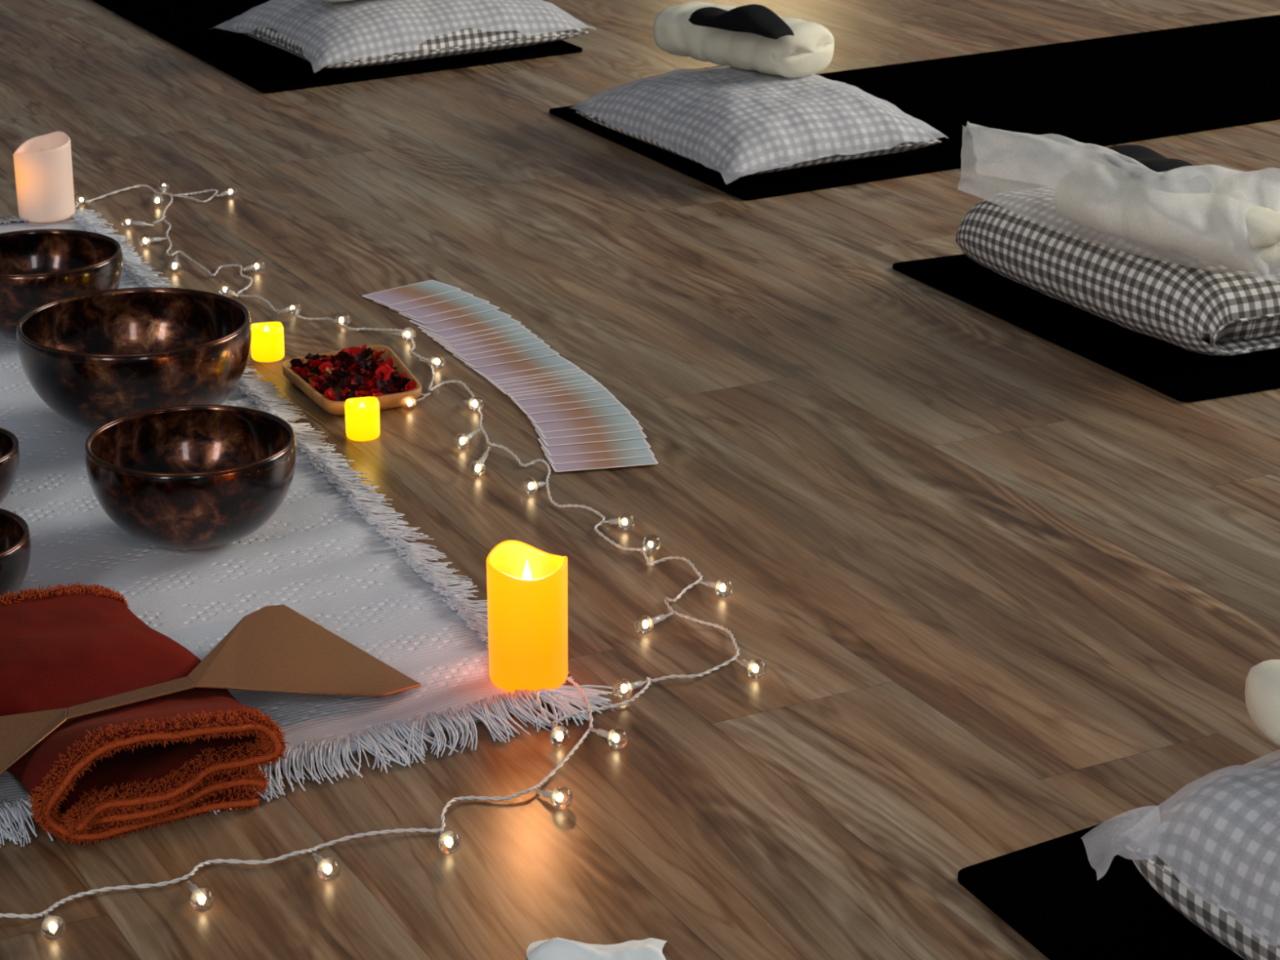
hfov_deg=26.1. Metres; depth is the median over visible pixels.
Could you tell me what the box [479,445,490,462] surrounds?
socket
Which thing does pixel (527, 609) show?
pillar candle
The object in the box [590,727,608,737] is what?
socket
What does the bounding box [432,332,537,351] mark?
card
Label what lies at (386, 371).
rose petal
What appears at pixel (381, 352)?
rose petal
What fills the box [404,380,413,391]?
rose petal
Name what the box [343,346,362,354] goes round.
rose petal
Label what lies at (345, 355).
rose petal
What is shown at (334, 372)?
rose petal
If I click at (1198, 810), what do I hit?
sheet
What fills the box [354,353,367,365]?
rose petal
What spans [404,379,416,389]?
rose petal
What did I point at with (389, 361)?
rose petal
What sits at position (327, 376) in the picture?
rose petal
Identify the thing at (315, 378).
rose petal
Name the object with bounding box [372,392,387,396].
rose petal
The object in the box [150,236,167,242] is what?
socket
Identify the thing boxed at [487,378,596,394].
card
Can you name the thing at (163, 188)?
socket
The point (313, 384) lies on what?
rose petal
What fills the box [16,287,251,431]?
bowl
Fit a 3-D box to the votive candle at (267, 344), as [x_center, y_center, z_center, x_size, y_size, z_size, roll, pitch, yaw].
[-0.472,-0.176,3.496,0.043,0.044,0.043,-3,21,-8]
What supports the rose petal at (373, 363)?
in the tray
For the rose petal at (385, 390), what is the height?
0.014 m
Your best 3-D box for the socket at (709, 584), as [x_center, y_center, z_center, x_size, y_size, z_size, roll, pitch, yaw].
[0.072,0.105,2.809,0.007,0.010,0.034,-14,25,-33]
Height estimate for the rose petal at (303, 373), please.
0.013 m
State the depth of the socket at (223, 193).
4.28 m
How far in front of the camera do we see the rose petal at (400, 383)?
3.35 m
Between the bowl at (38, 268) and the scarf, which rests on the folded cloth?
the scarf
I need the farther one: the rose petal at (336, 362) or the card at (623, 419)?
the rose petal at (336, 362)
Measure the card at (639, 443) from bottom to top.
0.001 m
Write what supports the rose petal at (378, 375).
in the tray
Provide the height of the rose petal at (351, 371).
0.011 m
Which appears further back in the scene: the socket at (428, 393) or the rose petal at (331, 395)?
the socket at (428, 393)
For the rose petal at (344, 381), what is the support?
in the tray
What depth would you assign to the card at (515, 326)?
3.62 m
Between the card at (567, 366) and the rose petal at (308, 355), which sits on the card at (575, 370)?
the card at (567, 366)
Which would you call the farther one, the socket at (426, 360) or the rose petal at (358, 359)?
the socket at (426, 360)
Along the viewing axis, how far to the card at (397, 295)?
3.80 m
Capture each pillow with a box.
[231,0,588,68]
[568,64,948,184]
[575,67,941,175]
[688,4,794,39]
[955,199,1279,355]
[1106,144,1193,174]
[1132,759,1279,959]
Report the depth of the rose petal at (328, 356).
3.44 m
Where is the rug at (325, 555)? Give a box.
[0,208,612,848]
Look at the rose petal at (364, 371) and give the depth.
3.41 m
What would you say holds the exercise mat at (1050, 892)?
on the floor
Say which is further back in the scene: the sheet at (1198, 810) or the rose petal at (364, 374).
the rose petal at (364, 374)
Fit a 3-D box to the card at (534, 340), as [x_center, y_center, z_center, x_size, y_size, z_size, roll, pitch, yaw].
[-0.193,-0.179,3.585,0.121,0.001,0.070,-11,23,-28]
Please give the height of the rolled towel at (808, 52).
0.088 m
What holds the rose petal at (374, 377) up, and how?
in the tray
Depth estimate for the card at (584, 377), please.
3.43 m
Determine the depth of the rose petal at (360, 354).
3.41 m
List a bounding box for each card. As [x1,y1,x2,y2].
[361,280,461,305]
[373,289,473,311]
[389,295,489,318]
[398,302,499,324]
[408,309,511,332]
[417,317,520,337]
[421,323,524,342]
[426,327,531,346]
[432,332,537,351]
[439,337,544,355]
[444,342,550,360]
[453,347,559,368]
[464,355,571,376]
[475,368,582,383]
[484,355,579,381]
[486,370,586,386]
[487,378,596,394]
[492,373,593,391]
[506,390,614,408]
[507,371,601,396]
[510,375,607,400]
[511,397,621,413]
[525,403,631,422]
[527,413,639,432]
[531,422,643,439]
[534,428,646,446]
[537,438,651,456]
[540,445,654,464]
[544,453,658,471]
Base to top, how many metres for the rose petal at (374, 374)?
0.020 m
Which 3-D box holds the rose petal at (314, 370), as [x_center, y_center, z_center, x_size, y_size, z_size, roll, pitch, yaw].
[-0.400,-0.136,3.408,0.021,0.013,0.018,-15,25,-35]
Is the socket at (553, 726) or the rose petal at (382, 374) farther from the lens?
the rose petal at (382, 374)
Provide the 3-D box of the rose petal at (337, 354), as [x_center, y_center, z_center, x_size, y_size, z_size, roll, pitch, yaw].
[-0.382,-0.156,3.466,0.017,0.013,0.022,-8,22,-20]
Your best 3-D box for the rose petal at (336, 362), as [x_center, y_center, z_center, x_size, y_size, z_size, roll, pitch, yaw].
[-0.366,-0.142,3.413,0.026,0.016,0.019,-5,21,-12]
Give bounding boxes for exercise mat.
[91,0,582,93]
[549,14,1279,200]
[892,253,1279,402]
[957,804,1244,959]
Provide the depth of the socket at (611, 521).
2.97 m
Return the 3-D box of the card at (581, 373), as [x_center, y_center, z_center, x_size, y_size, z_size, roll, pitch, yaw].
[-0.134,-0.134,3.464,0.121,0.001,0.070,-9,22,-23]
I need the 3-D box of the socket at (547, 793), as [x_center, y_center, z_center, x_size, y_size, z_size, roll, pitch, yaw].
[-0.080,0.269,2.372,0.007,0.010,0.027,-17,27,-38]
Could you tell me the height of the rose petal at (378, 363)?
0.011 m
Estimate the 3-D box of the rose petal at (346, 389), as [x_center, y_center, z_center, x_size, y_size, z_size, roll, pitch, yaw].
[-0.358,-0.105,3.324,0.013,0.016,0.023,12,24,30]
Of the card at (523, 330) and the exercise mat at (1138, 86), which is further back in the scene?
the exercise mat at (1138, 86)
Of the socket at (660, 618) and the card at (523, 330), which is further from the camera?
the card at (523, 330)
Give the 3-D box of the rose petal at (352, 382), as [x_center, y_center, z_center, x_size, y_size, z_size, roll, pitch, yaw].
[-0.344,-0.119,3.346,0.022,0.017,0.012,-18,27,-39]
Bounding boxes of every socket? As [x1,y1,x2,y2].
[44,913,50,919]
[132,220,153,226]
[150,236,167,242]
[161,186,166,194]
[186,880,198,893]
[216,191,226,196]
[226,288,238,297]
[241,265,252,271]
[276,307,288,314]
[311,852,323,864]
[330,319,337,324]
[391,331,401,336]
[416,392,431,402]
[418,357,431,363]
[461,399,468,405]
[466,427,481,439]
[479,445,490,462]
[536,789,551,798]
[537,480,548,487]
[550,721,557,729]
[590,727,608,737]
[603,518,617,524]
[631,680,648,689]
[640,545,648,554]
[651,612,673,624]
[699,579,715,588]
[735,657,748,667]
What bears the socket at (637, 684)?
attached to the string lights
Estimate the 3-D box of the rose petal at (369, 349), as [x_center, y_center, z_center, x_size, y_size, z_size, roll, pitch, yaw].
[-0.339,-0.157,3.414,0.016,0.013,0.024,-12,24,-30]
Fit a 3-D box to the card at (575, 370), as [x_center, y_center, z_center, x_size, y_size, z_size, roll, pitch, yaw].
[-0.141,-0.138,3.476,0.121,0.001,0.070,-9,22,-23]
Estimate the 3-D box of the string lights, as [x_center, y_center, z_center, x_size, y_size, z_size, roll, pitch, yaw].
[-0.351,-0.072,3.277,0.715,0.019,2.363,-3,21,-9]
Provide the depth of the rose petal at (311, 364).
3.41 m
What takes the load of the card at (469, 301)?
on the card at (485, 307)
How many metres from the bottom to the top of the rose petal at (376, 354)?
0.010 m
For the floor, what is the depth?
3.01 m
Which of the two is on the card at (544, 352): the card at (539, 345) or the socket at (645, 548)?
the card at (539, 345)
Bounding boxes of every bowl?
[0,229,123,337]
[0,427,19,502]
[0,508,31,596]
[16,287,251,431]
[84,404,296,549]
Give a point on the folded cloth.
(171, 757)
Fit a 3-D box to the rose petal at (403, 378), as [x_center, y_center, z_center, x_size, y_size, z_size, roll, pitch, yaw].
[-0.291,-0.119,3.366,0.026,0.016,0.015,18,27,40]
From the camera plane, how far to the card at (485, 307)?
3.70 m
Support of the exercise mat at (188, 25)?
on the floor
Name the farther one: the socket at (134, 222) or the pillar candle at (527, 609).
the socket at (134, 222)
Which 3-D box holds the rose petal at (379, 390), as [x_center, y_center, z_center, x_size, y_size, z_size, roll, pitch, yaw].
[-0.312,-0.099,3.334,0.020,0.017,0.019,17,26,38]
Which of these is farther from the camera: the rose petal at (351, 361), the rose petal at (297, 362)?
the rose petal at (297, 362)
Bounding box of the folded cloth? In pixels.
[0,581,290,846]
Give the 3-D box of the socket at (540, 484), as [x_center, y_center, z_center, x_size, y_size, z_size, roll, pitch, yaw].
[-0.112,0.004,3.080,0.007,0.010,0.028,14,25,32]
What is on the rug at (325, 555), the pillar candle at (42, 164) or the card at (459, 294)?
the pillar candle at (42, 164)
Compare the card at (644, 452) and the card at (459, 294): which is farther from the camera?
the card at (459, 294)
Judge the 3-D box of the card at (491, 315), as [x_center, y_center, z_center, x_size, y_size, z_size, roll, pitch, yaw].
[-0.239,-0.215,3.683,0.121,0.001,0.070,-14,24,-33]
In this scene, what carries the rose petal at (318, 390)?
in the tray
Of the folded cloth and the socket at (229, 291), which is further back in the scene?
the socket at (229, 291)
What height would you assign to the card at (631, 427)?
0.001 m
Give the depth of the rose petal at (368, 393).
3.33 m
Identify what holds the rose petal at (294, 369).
in the tray
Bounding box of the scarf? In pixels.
[0,604,421,774]
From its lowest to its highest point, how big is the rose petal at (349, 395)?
0.019 m
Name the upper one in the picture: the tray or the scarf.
the tray
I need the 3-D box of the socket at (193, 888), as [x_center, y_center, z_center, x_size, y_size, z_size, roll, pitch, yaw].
[-0.357,0.328,2.213,0.007,0.010,0.038,-9,22,-22]
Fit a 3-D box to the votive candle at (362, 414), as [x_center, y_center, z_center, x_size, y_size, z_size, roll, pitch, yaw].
[-0.326,-0.073,3.242,0.041,0.045,0.041,-9,22,-24]
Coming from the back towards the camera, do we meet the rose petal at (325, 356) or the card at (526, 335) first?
the card at (526, 335)
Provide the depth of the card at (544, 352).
3.52 m
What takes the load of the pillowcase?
on the pillow at (465, 41)
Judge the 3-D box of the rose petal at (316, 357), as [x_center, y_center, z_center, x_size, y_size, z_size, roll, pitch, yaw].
[-0.407,-0.149,3.445,0.014,0.013,0.021,11,23,27]
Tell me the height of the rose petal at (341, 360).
0.012 m
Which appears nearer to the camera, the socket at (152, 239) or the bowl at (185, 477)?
the bowl at (185, 477)
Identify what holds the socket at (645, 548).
attached to the string lights
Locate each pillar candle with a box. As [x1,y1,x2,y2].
[13,131,75,222]
[486,540,568,692]
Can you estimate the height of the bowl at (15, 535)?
0.087 m
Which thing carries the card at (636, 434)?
on the card at (639, 443)
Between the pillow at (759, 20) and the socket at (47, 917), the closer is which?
the socket at (47, 917)
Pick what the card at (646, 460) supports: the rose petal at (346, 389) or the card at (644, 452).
the card at (644, 452)
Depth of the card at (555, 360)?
3.49 m
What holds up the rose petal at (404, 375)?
in the tray
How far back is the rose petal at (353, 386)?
3.32 m
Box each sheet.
[957,120,1279,283]
[1080,749,1279,946]
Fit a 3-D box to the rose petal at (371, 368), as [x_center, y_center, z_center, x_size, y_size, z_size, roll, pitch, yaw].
[-0.326,-0.138,3.393,0.023,0.019,0.017,-17,26,-38]
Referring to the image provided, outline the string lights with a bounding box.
[0,179,767,940]
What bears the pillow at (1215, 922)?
on the exercise mat at (1050, 892)
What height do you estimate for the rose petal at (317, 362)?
0.015 m
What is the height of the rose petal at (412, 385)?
0.016 m
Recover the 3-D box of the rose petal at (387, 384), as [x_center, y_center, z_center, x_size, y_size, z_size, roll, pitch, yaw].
[-0.311,-0.118,3.355,0.019,0.012,0.025,4,21,12]
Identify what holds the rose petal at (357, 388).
in the tray
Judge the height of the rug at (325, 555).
0.014 m
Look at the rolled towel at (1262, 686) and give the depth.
2.13 m
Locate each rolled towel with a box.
[322,0,353,1]
[653,0,834,78]
[1062,178,1279,271]
[1244,659,1279,744]
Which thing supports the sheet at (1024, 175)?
on the pillow at (1193, 309)
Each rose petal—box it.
[289,358,310,368]
[290,366,306,372]
[299,370,313,378]
[304,352,324,359]
[304,361,316,372]
[306,365,320,375]
[308,374,324,381]
[309,357,323,366]
[311,376,326,389]
[313,353,319,359]
[315,378,323,389]
[317,355,331,362]
[317,388,324,393]
[318,361,333,373]
[320,355,328,362]
[320,382,332,391]
[324,372,333,383]
[324,387,333,399]
[328,391,345,401]
[329,373,344,381]
[330,353,339,359]
[331,369,351,377]
[333,360,346,368]
[335,390,344,401]
[337,351,351,360]
[337,355,349,367]
[337,363,352,372]
[337,374,351,388]
[341,367,363,375]
[341,386,348,396]
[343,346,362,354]
[343,390,351,400]
[345,383,361,389]
[346,362,357,368]
[347,357,361,366]
[347,370,368,377]
[347,387,360,396]
[348,377,363,389]
[351,346,363,354]
[353,373,365,386]
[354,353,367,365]
[355,367,369,377]
[355,390,365,397]
[358,353,366,359]
[361,346,373,358]
[361,359,381,371]
[362,388,378,396]
[363,368,374,375]
[363,375,376,382]
[364,360,377,368]
[365,380,376,386]
[365,386,377,391]
[366,360,377,373]
[367,371,380,386]
[367,373,376,384]
[372,348,379,358]
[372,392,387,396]
[373,389,387,394]
[375,364,391,381]
[376,349,386,359]
[376,361,389,366]
[376,375,393,388]
[380,371,395,377]
[380,385,396,394]
[381,357,393,368]
[386,364,397,373]
[390,377,402,391]
[393,377,408,390]
[394,377,410,386]
[399,372,407,377]
[400,384,416,391]
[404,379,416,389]
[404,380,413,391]
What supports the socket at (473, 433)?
attached to the string lights
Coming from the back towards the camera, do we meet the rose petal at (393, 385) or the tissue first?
the rose petal at (393, 385)
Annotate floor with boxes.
[0,0,1279,959]
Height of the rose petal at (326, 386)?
0.013 m
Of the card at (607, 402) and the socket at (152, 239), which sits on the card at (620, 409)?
the card at (607, 402)
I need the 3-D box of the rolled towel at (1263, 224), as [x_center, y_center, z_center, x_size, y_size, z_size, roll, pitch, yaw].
[0.680,-0.336,3.520,0.115,0.074,0.352,-15,25,-35]
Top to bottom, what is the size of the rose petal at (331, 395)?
0.013 m
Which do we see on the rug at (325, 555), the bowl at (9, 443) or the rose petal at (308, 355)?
the bowl at (9, 443)
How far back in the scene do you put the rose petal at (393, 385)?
3.38 m
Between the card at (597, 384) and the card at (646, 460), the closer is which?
the card at (646, 460)
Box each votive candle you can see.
[250,321,284,362]
[344,396,380,440]
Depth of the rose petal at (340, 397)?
3.31 m
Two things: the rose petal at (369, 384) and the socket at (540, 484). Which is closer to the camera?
the socket at (540, 484)
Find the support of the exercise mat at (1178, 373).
on the floor
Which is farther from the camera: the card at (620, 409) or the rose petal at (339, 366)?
the rose petal at (339, 366)
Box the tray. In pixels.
[281,344,422,415]
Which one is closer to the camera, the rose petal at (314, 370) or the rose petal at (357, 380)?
the rose petal at (357, 380)
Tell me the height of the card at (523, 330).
0.001 m
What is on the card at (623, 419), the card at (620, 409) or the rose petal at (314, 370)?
the card at (620, 409)
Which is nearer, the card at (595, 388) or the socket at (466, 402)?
the socket at (466, 402)
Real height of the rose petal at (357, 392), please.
0.008 m
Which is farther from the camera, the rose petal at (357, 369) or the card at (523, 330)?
the card at (523, 330)
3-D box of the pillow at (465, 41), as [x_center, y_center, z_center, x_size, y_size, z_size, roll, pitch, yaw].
[-0.450,-0.899,5.332,0.587,0.112,0.432,-13,24,-31]
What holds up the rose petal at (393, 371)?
in the tray
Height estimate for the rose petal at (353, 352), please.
0.020 m
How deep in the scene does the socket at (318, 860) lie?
2.26 m
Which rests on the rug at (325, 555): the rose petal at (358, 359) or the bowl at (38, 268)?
the bowl at (38, 268)
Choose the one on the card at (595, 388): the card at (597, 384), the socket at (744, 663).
the card at (597, 384)
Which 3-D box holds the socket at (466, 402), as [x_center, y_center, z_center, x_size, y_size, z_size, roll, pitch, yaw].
[-0.208,-0.095,3.344,0.007,0.010,0.028,-13,24,-31]
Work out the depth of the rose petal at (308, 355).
3.45 m
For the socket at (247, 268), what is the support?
attached to the string lights
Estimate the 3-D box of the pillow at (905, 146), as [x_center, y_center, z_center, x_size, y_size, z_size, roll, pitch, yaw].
[0.190,-0.613,4.567,0.403,0.112,0.493,-12,24,-29]
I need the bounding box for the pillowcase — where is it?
[212,0,596,72]
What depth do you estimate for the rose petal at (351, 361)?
3.40 m
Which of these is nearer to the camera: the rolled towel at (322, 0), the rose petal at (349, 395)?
the rose petal at (349, 395)
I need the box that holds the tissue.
[526,937,666,959]
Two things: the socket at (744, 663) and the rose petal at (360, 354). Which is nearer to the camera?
the socket at (744, 663)
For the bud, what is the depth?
3.38 m
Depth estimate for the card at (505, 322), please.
3.64 m
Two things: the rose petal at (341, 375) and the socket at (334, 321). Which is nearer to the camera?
the rose petal at (341, 375)
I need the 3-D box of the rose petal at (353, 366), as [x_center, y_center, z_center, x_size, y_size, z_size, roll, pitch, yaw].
[-0.355,-0.143,3.404,0.016,0.012,0.027,-11,23,-26]
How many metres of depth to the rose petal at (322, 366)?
3.39 m
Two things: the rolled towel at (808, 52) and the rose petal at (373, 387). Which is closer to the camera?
the rose petal at (373, 387)
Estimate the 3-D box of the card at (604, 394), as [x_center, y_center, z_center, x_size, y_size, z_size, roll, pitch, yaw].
[-0.098,-0.104,3.386,0.121,0.001,0.070,-7,21,-18]
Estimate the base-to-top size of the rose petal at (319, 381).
0.013 m
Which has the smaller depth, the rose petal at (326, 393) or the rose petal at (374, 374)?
the rose petal at (326, 393)
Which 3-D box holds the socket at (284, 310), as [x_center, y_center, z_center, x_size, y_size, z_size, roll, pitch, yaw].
[-0.478,-0.227,3.700,0.019,0.010,0.007,-1,21,-4]
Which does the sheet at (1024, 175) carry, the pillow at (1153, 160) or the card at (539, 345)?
the pillow at (1153, 160)
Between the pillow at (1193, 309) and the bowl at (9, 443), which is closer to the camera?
the bowl at (9, 443)
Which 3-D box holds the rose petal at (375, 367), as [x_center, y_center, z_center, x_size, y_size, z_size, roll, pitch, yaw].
[-0.330,-0.142,3.398,0.027,0.012,0.015,8,22,20]
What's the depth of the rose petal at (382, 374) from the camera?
3.37 m
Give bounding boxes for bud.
[325,367,331,373]

